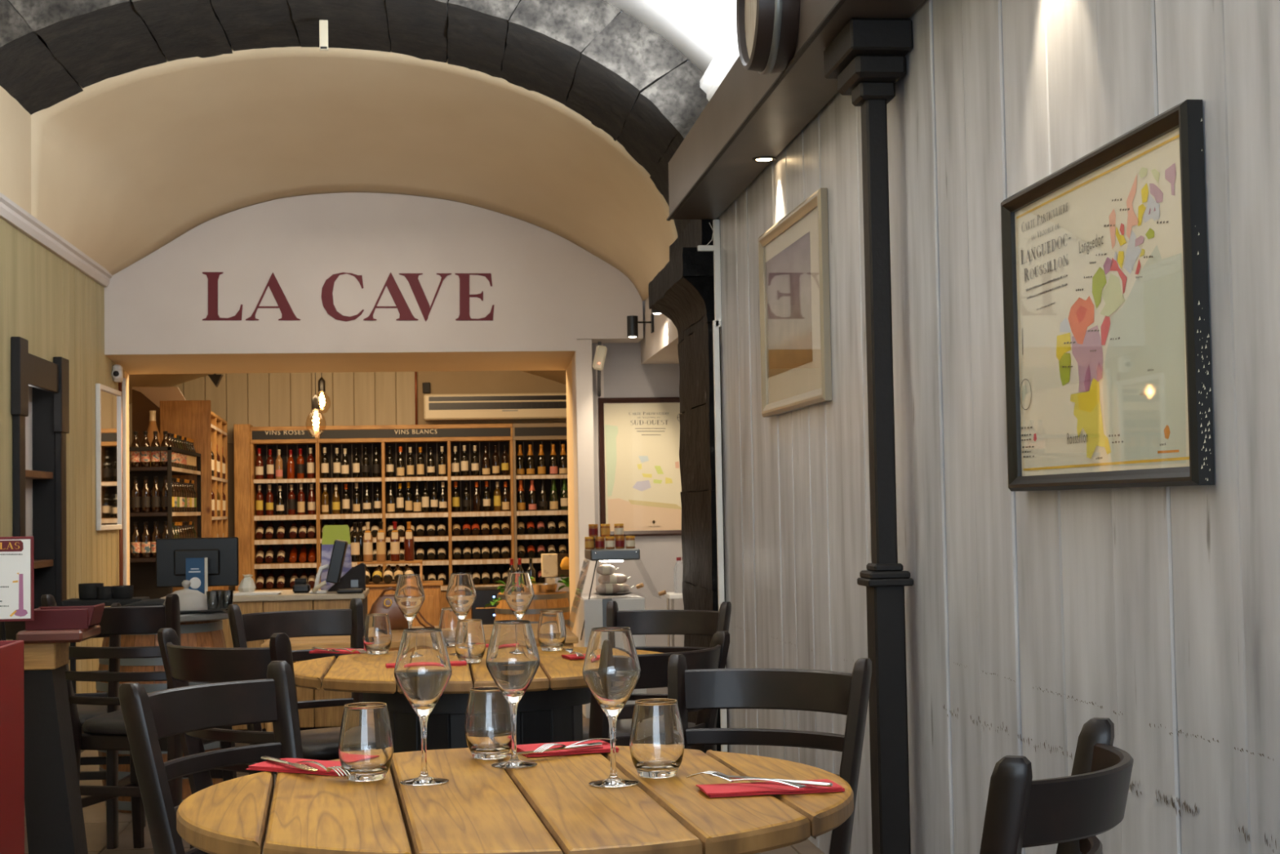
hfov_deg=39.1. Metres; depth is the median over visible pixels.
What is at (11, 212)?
crown molding
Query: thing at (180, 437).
beer bottle
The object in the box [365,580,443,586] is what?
countertop
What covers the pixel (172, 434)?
beer bottle
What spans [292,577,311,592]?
receipt printer
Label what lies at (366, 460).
wine bottle
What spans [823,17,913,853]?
post
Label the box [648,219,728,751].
stone column
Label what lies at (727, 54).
crown molding
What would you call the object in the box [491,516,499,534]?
wine bottle
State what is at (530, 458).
champagne bottle
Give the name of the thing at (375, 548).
wine bottle
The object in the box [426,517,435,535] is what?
wine bottle
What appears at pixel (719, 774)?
fork
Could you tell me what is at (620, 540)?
jar
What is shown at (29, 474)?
niche shelf
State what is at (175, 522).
beer bottle
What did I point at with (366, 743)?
tumbler
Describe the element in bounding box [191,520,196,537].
beer bottle
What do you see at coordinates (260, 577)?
wine bottle
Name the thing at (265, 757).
knife
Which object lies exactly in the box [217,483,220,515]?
wine bottle
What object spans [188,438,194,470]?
beer bottle
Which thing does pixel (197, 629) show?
cabinet
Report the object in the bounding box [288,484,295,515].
wine bottle
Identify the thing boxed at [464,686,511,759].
tumbler
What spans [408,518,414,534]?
wine bottle
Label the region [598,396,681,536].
map
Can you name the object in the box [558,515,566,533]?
wine bottle
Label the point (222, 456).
wine bottle
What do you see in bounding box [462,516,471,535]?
wine bottle
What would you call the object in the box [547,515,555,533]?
wine bottle
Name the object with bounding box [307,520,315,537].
wine bottle
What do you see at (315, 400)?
socket
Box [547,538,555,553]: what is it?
wine bottle
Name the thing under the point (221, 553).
computer monitor
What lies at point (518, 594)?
wine glass
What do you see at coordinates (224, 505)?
wine bottle
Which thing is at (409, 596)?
wine glass
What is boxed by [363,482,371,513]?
wine bottle
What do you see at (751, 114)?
beam
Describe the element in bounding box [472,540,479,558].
wine bottle
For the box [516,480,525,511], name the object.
champagne bottle
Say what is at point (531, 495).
champagne bottle
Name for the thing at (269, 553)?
wine bottle
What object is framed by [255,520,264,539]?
wine bottle
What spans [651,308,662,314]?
spotlight
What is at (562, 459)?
champagne bottle
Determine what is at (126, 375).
wall
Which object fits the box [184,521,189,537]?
beer bottle
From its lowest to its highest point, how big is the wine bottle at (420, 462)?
0.304 m
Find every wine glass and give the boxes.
[394,573,425,628]
[394,627,451,785]
[445,573,476,655]
[485,619,539,768]
[503,571,534,619]
[582,626,640,787]
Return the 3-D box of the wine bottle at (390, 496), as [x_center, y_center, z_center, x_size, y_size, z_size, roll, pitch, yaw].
[-2.533,0.721,18.302,0.080,0.309,0.080,-1,-3,-6]
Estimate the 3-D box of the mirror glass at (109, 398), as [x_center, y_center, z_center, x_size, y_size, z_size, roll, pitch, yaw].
[-3.186,0.190,10.785,0.012,0.812,0.694,-1,-3,-6]
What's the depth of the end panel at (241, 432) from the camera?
18.03 m
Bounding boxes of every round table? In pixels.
[176,745,853,853]
[293,646,662,752]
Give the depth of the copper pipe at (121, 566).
11.10 m
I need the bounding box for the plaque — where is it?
[736,0,800,75]
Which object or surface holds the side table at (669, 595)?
on the floor
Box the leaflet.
[186,557,208,595]
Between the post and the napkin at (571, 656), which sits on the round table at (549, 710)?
the napkin at (571, 656)
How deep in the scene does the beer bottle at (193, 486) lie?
14.97 m
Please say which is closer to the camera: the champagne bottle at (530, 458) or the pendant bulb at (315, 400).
the pendant bulb at (315, 400)
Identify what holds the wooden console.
on the floor
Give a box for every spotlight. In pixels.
[626,314,653,337]
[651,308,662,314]
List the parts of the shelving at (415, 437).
shelf, price rail, price rail, price rail, price rail, rail, rail, price rail, price rail, shelf, price rail, shelf, price rail, shelf, shelf, price rail, plinth panel, plinth panel, shelf, shelf, price rail, shelf, shelf, price rail, price rail, price rail, shelf, price rail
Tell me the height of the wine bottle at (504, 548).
0.183 m
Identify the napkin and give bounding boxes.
[245,757,345,775]
[308,648,366,653]
[385,660,466,667]
[511,739,619,756]
[561,653,585,659]
[695,778,844,797]
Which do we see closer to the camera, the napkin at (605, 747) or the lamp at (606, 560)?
the napkin at (605, 747)
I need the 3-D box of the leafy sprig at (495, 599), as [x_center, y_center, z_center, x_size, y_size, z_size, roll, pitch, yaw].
[-0.998,1.193,12.225,0.129,0.076,0.136,-1,-3,-6]
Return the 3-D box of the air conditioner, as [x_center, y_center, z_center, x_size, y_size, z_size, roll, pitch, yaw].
[-1.428,-0.208,18.591,1.594,0.260,0.285,-1,-3,-6]
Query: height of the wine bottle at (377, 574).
0.147 m
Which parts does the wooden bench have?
leg, leg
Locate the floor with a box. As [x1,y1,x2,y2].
[24,646,824,853]
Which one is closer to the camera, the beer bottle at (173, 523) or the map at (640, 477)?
the map at (640, 477)
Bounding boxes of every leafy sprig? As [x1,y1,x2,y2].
[484,597,502,608]
[494,580,506,593]
[529,576,537,583]
[557,577,569,591]
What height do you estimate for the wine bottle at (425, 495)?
0.307 m
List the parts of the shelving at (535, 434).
shelf, price rail, rail, rail, price rail, shelf, price rail, price rail, plinth panel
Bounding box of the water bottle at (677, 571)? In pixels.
[673,556,683,592]
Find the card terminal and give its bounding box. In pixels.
[336,587,364,593]
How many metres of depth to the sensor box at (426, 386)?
18.62 m
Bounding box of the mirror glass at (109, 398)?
[101,390,119,524]
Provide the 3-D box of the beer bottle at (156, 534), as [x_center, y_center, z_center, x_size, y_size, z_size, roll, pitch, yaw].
[-3.641,0.847,13.544,0.071,0.270,0.071,-1,-3,-6]
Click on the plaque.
(767, 30)
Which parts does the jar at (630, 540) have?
lid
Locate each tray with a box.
[25,603,105,630]
[179,608,226,613]
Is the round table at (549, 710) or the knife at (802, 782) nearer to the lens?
the knife at (802, 782)
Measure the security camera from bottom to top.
0.105 m
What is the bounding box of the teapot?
[163,579,207,610]
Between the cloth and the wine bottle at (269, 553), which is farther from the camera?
the wine bottle at (269, 553)
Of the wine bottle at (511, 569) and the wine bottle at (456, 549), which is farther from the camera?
the wine bottle at (456, 549)
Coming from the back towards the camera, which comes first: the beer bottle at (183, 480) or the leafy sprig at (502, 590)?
the beer bottle at (183, 480)
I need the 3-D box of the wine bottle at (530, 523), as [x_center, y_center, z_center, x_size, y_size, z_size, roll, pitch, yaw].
[-1.128,1.008,18.527,0.074,0.182,0.293,-1,-3,-6]
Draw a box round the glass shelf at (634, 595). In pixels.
[581,591,646,599]
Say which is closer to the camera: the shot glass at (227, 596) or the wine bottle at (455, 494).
the shot glass at (227, 596)
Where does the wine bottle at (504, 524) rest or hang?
on the shelving at (415, 437)
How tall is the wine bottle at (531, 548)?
0.182 m
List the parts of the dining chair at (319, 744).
post, crest rail, rail, rail, seat frame, post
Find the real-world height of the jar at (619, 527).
0.070 m
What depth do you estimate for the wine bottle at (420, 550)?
18.29 m
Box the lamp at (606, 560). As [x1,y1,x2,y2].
[600,560,622,561]
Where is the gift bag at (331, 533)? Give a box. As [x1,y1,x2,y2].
[320,524,351,590]
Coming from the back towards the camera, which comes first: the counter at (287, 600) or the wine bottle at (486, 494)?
the wine bottle at (486, 494)
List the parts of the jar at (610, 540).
lid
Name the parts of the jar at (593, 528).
lid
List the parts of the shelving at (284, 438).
shelf, rail, rail, shelf, price rail, price rail, shelf, price rail, price rail, shelf, shelf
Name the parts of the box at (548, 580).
pattern panel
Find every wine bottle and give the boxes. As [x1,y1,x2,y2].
[146,410,160,466]
[211,450,214,476]
[211,481,214,516]
[216,444,220,477]
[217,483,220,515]
[222,447,225,479]
[222,456,223,478]
[222,491,226,515]
[255,448,263,479]
[255,484,263,515]
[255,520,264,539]
[255,544,264,563]
[255,569,264,589]
[265,520,274,538]
[265,544,274,563]
[266,448,274,479]
[266,484,273,515]
[266,569,274,588]
[275,449,283,479]
[275,485,284,515]
[276,520,284,538]
[276,544,285,563]
[276,569,285,588]
[286,449,294,478]
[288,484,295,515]
[288,520,297,538]
[288,544,297,562]
[289,568,298,587]
[296,448,304,478]
[297,483,305,515]
[298,520,306,538]
[298,543,306,562]
[300,568,307,579]
[306,448,314,478]
[307,484,315,514]
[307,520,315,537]
[307,543,316,562]
[307,568,315,587]
[320,447,328,478]
[321,484,328,514]
[321,520,328,536]
[332,484,340,514]
[333,448,340,478]
[333,519,338,524]
[341,448,349,477]
[342,484,350,514]
[342,519,349,526]
[350,519,358,535]
[350,522,359,561]
[352,448,359,477]
[352,482,360,513]
[358,521,364,561]
[362,447,369,477]
[362,519,367,533]
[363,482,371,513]
[363,521,373,561]
[365,565,369,583]
[371,518,378,537]
[372,446,380,477]
[372,564,382,583]
[373,483,381,513]
[373,542,376,560]
[376,521,386,561]
[382,564,393,583]
[386,446,393,477]
[386,482,395,513]
[387,518,393,536]
[387,546,390,559]
[390,521,399,560]
[393,564,403,582]
[396,446,404,476]
[396,483,404,512]
[396,518,404,536]
[400,542,404,559]
[404,482,412,512]
[404,521,414,560]
[404,564,413,573]
[406,447,413,476]
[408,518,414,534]
[413,481,421,512]
[416,517,424,536]
[416,541,424,559]
[417,447,424,476]
[417,567,424,580]
[422,482,429,512]
[426,447,435,476]
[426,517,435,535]
[427,541,435,559]
[427,566,435,580]
[430,481,438,512]
[437,517,445,535]
[437,541,445,559]
[438,446,445,475]
[438,566,445,584]
[439,481,447,511]
[451,445,459,475]
[452,481,459,511]
[452,517,460,535]
[453,540,461,559]
[453,565,461,573]
[461,444,468,475]
[462,482,470,511]
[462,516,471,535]
[462,540,471,559]
[464,565,471,574]
[471,444,479,475]
[471,516,479,534]
[471,565,479,584]
[472,481,480,511]
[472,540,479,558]
[480,516,488,534]
[481,445,489,475]
[481,540,489,558]
[481,564,489,583]
[483,480,490,511]
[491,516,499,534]
[491,539,499,558]
[492,444,499,475]
[492,564,500,583]
[493,481,501,511]
[501,445,508,475]
[501,516,509,534]
[501,539,509,558]
[502,481,509,511]
[502,564,508,583]
[507,558,515,574]
[515,558,524,571]
[516,515,524,533]
[516,539,524,557]
[526,515,534,533]
[527,539,534,557]
[527,557,535,583]
[537,515,545,533]
[537,539,545,557]
[537,564,545,582]
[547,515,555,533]
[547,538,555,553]
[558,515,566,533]
[558,538,566,553]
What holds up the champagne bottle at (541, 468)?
on the shelving at (535, 434)
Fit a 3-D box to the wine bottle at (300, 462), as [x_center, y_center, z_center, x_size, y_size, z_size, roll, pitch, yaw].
[-3.437,0.371,18.221,0.073,0.305,0.073,-1,-3,-10]
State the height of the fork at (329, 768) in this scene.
0.013 m
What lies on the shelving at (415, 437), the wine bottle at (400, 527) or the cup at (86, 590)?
the wine bottle at (400, 527)
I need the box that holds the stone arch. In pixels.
[0,0,718,236]
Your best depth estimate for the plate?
10.19 m
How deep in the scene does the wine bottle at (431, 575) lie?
18.33 m
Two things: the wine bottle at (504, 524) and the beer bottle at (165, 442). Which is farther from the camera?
the wine bottle at (504, 524)
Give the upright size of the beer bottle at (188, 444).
0.263 m
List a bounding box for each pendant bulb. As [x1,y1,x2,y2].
[305,372,325,433]
[317,372,330,413]
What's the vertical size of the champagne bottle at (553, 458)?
0.314 m
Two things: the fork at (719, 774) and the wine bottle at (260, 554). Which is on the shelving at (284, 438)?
the wine bottle at (260, 554)
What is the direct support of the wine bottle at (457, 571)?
on the shelving at (415, 437)
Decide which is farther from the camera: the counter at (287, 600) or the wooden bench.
the counter at (287, 600)
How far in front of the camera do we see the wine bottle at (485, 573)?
18.35 m
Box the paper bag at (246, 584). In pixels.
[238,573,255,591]
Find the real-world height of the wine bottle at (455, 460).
0.308 m
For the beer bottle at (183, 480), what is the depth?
14.41 m
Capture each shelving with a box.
[128,446,201,599]
[210,410,228,590]
[249,426,318,590]
[317,423,514,619]
[512,422,569,605]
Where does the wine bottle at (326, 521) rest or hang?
on the shelving at (415, 437)
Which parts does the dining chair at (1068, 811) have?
post, crest rail, post, rail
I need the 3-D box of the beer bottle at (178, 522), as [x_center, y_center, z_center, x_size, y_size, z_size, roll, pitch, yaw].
[-3.627,0.876,14.129,0.069,0.263,0.069,-2,-3,22]
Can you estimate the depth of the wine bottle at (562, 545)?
18.48 m
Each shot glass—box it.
[206,591,219,609]
[211,589,223,608]
[220,590,233,611]
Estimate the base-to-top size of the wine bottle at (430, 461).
0.299 m
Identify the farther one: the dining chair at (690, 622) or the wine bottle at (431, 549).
the wine bottle at (431, 549)
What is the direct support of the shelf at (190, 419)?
on the floor
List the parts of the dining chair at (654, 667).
post, rail, rail, crest rail, post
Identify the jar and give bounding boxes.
[584,536,594,549]
[588,524,598,536]
[595,536,604,548]
[600,524,609,536]
[604,536,614,548]
[613,523,623,536]
[614,536,624,548]
[625,535,635,548]
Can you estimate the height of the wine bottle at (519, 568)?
0.240 m
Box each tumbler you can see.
[338,702,393,782]
[362,613,391,654]
[439,607,465,646]
[454,618,485,662]
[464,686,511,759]
[537,609,566,651]
[629,697,684,778]
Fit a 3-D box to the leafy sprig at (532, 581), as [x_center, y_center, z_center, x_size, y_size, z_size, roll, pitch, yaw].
[-0.786,1.066,12.337,0.124,0.092,0.149,-2,-3,17]
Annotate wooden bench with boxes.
[260,622,577,731]
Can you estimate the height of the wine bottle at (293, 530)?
0.182 m
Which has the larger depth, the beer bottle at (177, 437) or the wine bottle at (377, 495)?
the wine bottle at (377, 495)
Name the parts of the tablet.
arm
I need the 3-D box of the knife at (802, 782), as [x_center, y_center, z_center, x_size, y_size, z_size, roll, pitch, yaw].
[0.195,0.533,2.723,0.215,0.006,0.018,-3,-3,34]
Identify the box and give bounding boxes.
[422,382,430,393]
[541,553,568,577]
[545,576,569,591]
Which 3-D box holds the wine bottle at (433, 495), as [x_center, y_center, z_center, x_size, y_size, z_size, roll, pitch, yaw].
[-2.099,0.714,18.364,0.075,0.312,0.075,-1,-3,-10]
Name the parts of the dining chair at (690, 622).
post, rail, crest rail, rail, post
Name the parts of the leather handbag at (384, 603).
handle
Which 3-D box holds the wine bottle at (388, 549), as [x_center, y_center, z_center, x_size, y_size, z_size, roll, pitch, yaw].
[-2.533,1.268,18.357,0.079,0.183,0.292,-1,-3,-6]
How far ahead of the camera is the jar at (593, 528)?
10.21 m
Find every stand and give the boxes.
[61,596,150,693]
[327,562,365,591]
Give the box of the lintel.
[105,351,575,374]
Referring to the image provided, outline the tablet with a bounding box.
[309,539,347,593]
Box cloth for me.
[120,598,164,606]
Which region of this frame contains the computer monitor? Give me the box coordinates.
[155,537,239,587]
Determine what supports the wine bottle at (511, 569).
on the barrel
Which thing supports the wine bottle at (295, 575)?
on the shelving at (284, 438)
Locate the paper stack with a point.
(265, 593)
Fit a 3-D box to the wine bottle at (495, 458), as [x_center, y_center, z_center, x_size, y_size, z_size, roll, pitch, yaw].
[-1.479,0.342,18.448,0.075,0.313,0.075,0,-3,-15]
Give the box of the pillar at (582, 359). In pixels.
[571,339,606,646]
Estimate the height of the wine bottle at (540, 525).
0.182 m
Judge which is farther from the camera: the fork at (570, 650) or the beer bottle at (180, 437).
the beer bottle at (180, 437)
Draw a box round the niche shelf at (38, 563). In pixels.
[34,559,53,568]
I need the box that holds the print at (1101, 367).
[1016,133,1189,471]
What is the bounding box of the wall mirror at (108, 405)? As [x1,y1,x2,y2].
[95,383,122,530]
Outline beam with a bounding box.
[666,0,925,221]
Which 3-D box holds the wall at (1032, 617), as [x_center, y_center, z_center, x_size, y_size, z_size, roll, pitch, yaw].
[1.033,-0.293,4.310,0.474,3.310,14.300,-1,-3,-6]
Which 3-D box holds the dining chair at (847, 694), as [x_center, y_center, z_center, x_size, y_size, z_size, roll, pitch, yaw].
[0.191,0.909,3.619,0.453,0.859,0.576,-2,-3,26]
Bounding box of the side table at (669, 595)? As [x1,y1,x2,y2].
[664,591,682,646]
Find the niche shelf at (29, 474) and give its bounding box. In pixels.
[25,469,53,479]
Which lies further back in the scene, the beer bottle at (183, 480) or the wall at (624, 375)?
the beer bottle at (183, 480)
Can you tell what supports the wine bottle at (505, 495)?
on the shelving at (415, 437)
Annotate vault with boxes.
[31,46,677,301]
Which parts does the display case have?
glass, glass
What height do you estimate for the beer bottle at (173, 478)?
0.263 m
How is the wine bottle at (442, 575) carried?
on the shelving at (415, 437)
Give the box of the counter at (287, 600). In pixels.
[160,587,368,731]
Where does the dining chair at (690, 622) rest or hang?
on the floor
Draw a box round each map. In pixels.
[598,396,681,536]
[1000,99,1214,491]
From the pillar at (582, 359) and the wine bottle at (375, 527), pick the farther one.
the wine bottle at (375, 527)
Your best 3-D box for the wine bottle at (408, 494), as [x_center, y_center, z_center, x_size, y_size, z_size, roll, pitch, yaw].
[-2.357,0.718,18.335,0.075,0.311,0.074,0,-3,-18]
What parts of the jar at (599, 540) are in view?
lid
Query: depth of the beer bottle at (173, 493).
13.71 m
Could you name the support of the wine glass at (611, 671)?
on the round table at (551, 806)
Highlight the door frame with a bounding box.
[565,360,580,646]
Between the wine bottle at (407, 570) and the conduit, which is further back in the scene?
the wine bottle at (407, 570)
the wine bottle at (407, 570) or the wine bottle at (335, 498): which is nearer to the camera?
the wine bottle at (407, 570)
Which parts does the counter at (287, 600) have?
panel, panel, panel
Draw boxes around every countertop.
[160,587,368,601]
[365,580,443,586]
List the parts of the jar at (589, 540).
lid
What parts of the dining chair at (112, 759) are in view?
crest rail, rail, rail, rail, post, leg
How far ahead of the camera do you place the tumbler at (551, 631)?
5.43 m
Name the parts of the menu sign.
stand rod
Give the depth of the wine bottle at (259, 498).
18.13 m
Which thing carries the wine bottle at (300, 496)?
on the shelving at (284, 438)
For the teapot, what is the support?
on the serving tray at (193, 611)
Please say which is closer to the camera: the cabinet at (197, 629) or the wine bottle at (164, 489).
the cabinet at (197, 629)
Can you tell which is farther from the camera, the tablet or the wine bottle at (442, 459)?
the wine bottle at (442, 459)
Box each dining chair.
[0,602,146,848]
[40,593,236,848]
[118,660,303,853]
[157,627,300,848]
[227,598,364,774]
[582,600,731,751]
[588,631,729,752]
[667,653,871,853]
[979,717,1133,853]
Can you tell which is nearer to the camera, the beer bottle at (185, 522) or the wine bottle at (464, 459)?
the beer bottle at (185, 522)
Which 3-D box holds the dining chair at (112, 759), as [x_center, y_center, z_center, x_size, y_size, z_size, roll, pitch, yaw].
[-2.076,1.075,6.587,0.460,0.872,0.585,-1,-3,-1]
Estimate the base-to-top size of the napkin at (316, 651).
0.010 m
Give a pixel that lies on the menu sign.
(16, 553)
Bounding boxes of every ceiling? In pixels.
[128,370,566,404]
[604,0,736,74]
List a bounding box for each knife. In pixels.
[261,755,318,771]
[311,646,340,652]
[497,742,602,755]
[709,773,832,786]
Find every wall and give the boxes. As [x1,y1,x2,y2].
[0,85,124,693]
[104,192,643,355]
[124,371,129,585]
[128,370,566,591]
[591,341,683,693]
[640,0,1279,853]
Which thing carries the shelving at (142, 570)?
on the floor
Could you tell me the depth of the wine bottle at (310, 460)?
18.20 m
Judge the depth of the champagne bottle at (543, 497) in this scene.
18.44 m
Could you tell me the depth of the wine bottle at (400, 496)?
18.29 m
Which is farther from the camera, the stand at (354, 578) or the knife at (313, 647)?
the stand at (354, 578)
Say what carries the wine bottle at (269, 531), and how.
on the shelving at (284, 438)
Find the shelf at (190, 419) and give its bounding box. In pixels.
[160,400,212,591]
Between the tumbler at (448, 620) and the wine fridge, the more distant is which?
the wine fridge
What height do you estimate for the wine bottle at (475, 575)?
0.183 m
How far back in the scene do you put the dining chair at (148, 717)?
3.52 m
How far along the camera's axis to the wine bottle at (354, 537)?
15.15 m
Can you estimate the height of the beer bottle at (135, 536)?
0.270 m
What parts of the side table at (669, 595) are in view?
leg, leg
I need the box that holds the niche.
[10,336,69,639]
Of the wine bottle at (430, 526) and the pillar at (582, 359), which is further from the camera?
the wine bottle at (430, 526)
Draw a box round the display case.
[566,546,666,718]
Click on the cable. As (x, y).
(599, 343)
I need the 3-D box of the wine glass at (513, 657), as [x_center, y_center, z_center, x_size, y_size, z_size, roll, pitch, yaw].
[-0.213,0.447,3.026,0.091,0.242,0.091,0,-3,-19]
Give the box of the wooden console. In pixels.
[16,625,100,853]
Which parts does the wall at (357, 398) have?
panel, panel, panel, panel, panel, panel, panel, panel, panel, panel, panel, panel, panel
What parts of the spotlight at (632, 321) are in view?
arm, plate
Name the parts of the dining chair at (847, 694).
post, rail, crest rail, post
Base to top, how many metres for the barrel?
0.600 m
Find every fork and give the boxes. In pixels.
[296,760,351,777]
[330,648,367,653]
[534,737,616,752]
[561,648,584,656]
[686,770,805,787]
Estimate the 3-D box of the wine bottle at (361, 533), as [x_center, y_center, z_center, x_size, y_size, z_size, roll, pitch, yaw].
[-2.373,0.974,15.292,0.080,0.333,0.078,-1,-3,-6]
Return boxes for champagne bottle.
[515,444,524,475]
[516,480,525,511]
[526,444,534,475]
[528,480,536,510]
[537,444,546,475]
[538,480,547,510]
[549,444,557,474]
[549,479,558,510]
[559,444,567,474]
[560,479,568,510]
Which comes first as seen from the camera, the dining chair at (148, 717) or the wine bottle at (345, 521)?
the dining chair at (148, 717)
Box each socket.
[311,394,319,409]
[318,377,325,392]
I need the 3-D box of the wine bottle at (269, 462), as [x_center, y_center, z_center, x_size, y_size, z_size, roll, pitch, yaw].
[-3.738,0.377,18.192,0.072,0.302,0.072,0,-3,-20]
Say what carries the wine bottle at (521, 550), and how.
on the shelving at (535, 434)
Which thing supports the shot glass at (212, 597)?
on the serving tray at (193, 611)
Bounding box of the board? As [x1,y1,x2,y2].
[132,386,186,408]
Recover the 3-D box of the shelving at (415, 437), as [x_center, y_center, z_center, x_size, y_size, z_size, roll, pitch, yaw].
[-2.279,1.012,18.394,1.966,2.054,0.360,-1,-3,-6]
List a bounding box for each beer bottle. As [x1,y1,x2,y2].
[130,431,140,466]
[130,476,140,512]
[131,521,141,558]
[140,431,150,466]
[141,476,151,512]
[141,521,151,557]
[151,431,160,466]
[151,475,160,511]
[151,521,160,557]
[160,431,170,466]
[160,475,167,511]
[161,521,168,538]
[167,432,173,466]
[171,433,177,466]
[172,477,177,511]
[172,486,174,511]
[172,521,177,537]
[173,434,179,467]
[173,478,179,511]
[173,521,179,537]
[176,435,182,468]
[177,478,182,511]
[177,521,182,537]
[178,435,184,468]
[179,478,184,511]
[179,521,184,537]
[182,436,186,469]
[182,479,186,511]
[182,521,186,537]
[184,437,189,469]
[184,479,189,511]
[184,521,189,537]
[186,437,191,469]
[186,480,191,511]
[186,521,191,537]
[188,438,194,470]
[189,480,194,511]
[189,521,194,537]
[191,439,195,470]
[191,480,196,511]
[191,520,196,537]
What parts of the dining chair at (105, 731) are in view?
post, rail, crest rail, rail, rail, leg, seat frame, post, leg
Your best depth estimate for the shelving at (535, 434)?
18.67 m
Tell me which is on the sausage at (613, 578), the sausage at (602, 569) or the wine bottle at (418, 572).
the sausage at (602, 569)
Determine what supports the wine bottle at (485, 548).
on the shelving at (415, 437)
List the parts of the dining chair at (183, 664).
post, crest rail, rail, rail, post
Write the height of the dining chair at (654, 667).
0.855 m
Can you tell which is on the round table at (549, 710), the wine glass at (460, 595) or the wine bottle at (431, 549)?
the wine glass at (460, 595)
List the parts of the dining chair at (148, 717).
post, crest rail, rail, rail, rail, post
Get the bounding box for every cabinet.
[95,611,228,813]
[356,560,443,650]
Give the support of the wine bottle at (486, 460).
on the shelving at (415, 437)
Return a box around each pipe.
[118,382,123,585]
[414,371,417,424]
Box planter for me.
[532,583,557,593]
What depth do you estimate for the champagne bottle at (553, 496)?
18.46 m
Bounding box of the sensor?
[592,345,607,370]
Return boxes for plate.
[593,591,632,595]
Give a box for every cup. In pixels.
[78,582,103,599]
[97,586,112,599]
[112,585,133,599]
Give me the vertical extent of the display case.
0.945 m
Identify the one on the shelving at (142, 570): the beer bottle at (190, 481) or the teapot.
the beer bottle at (190, 481)
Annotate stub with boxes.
[319,20,328,50]
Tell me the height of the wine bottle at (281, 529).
0.182 m
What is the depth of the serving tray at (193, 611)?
7.20 m
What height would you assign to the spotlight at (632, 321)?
0.140 m
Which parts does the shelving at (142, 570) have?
shelf, shelf, shelf, panel, rail, shelf, rail, price rail, price rail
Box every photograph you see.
[758,187,831,417]
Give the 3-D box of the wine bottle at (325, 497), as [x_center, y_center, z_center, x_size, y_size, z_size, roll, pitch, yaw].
[-3.187,0.733,18.225,0.072,0.301,0.072,-1,-3,3]
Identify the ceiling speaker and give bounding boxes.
[208,373,222,386]
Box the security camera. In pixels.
[111,364,123,382]
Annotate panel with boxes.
[0,640,24,853]
[132,389,159,466]
[233,423,253,591]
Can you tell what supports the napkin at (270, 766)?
on the round table at (551, 806)
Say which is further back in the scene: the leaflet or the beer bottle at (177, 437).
the beer bottle at (177, 437)
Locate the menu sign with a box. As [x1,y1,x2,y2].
[0,536,34,640]
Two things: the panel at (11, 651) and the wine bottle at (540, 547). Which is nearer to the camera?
the panel at (11, 651)
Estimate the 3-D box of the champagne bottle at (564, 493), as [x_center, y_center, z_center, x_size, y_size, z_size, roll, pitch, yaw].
[-0.774,0.695,18.497,0.086,0.314,0.086,-1,-3,-1]
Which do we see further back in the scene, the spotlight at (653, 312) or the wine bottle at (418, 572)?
the wine bottle at (418, 572)
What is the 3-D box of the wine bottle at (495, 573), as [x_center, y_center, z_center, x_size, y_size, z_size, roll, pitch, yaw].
[-1.476,1.512,18.464,0.079,0.183,0.292,-1,-3,-6]
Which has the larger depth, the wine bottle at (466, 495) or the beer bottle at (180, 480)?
the wine bottle at (466, 495)
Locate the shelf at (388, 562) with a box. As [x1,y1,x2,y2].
[356,560,422,564]
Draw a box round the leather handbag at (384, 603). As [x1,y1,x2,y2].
[368,586,435,629]
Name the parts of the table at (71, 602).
leg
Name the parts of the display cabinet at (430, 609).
door panel, door, door panel, door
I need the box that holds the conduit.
[697,219,727,751]
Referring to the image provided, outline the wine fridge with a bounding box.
[471,586,505,624]
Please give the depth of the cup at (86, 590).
8.26 m
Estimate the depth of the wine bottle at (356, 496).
18.24 m
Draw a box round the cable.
[597,341,601,396]
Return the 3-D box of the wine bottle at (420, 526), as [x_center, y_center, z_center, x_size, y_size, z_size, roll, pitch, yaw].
[-2.246,1.022,18.401,0.079,0.183,0.292,-1,-3,-6]
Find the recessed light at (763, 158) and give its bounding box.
[751,155,776,162]
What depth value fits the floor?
6.70 m
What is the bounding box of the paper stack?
[233,591,282,595]
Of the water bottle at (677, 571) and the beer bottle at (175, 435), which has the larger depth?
the beer bottle at (175, 435)
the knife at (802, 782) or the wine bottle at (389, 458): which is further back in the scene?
the wine bottle at (389, 458)
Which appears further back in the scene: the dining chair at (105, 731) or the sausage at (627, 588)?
the sausage at (627, 588)
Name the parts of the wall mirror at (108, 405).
frame, frame, frame, frame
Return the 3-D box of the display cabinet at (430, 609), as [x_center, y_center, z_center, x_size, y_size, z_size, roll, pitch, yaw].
[-2.020,1.508,15.116,0.732,0.761,0.640,-1,-3,-6]
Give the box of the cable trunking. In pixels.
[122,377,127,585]
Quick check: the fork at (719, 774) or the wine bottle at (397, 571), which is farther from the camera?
the wine bottle at (397, 571)
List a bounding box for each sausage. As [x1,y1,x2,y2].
[595,583,625,593]
[596,564,619,574]
[598,573,631,583]
[617,583,634,592]
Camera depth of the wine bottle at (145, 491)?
13.52 m
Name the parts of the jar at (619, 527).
lid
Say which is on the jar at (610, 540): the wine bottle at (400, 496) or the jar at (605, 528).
the jar at (605, 528)
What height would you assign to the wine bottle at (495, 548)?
0.183 m
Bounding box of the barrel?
[493,591,569,646]
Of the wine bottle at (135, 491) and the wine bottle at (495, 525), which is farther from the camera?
the wine bottle at (495, 525)
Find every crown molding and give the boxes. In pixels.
[0,192,112,287]
[699,21,739,101]
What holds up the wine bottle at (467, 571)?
on the shelving at (415, 437)
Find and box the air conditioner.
[423,392,566,421]

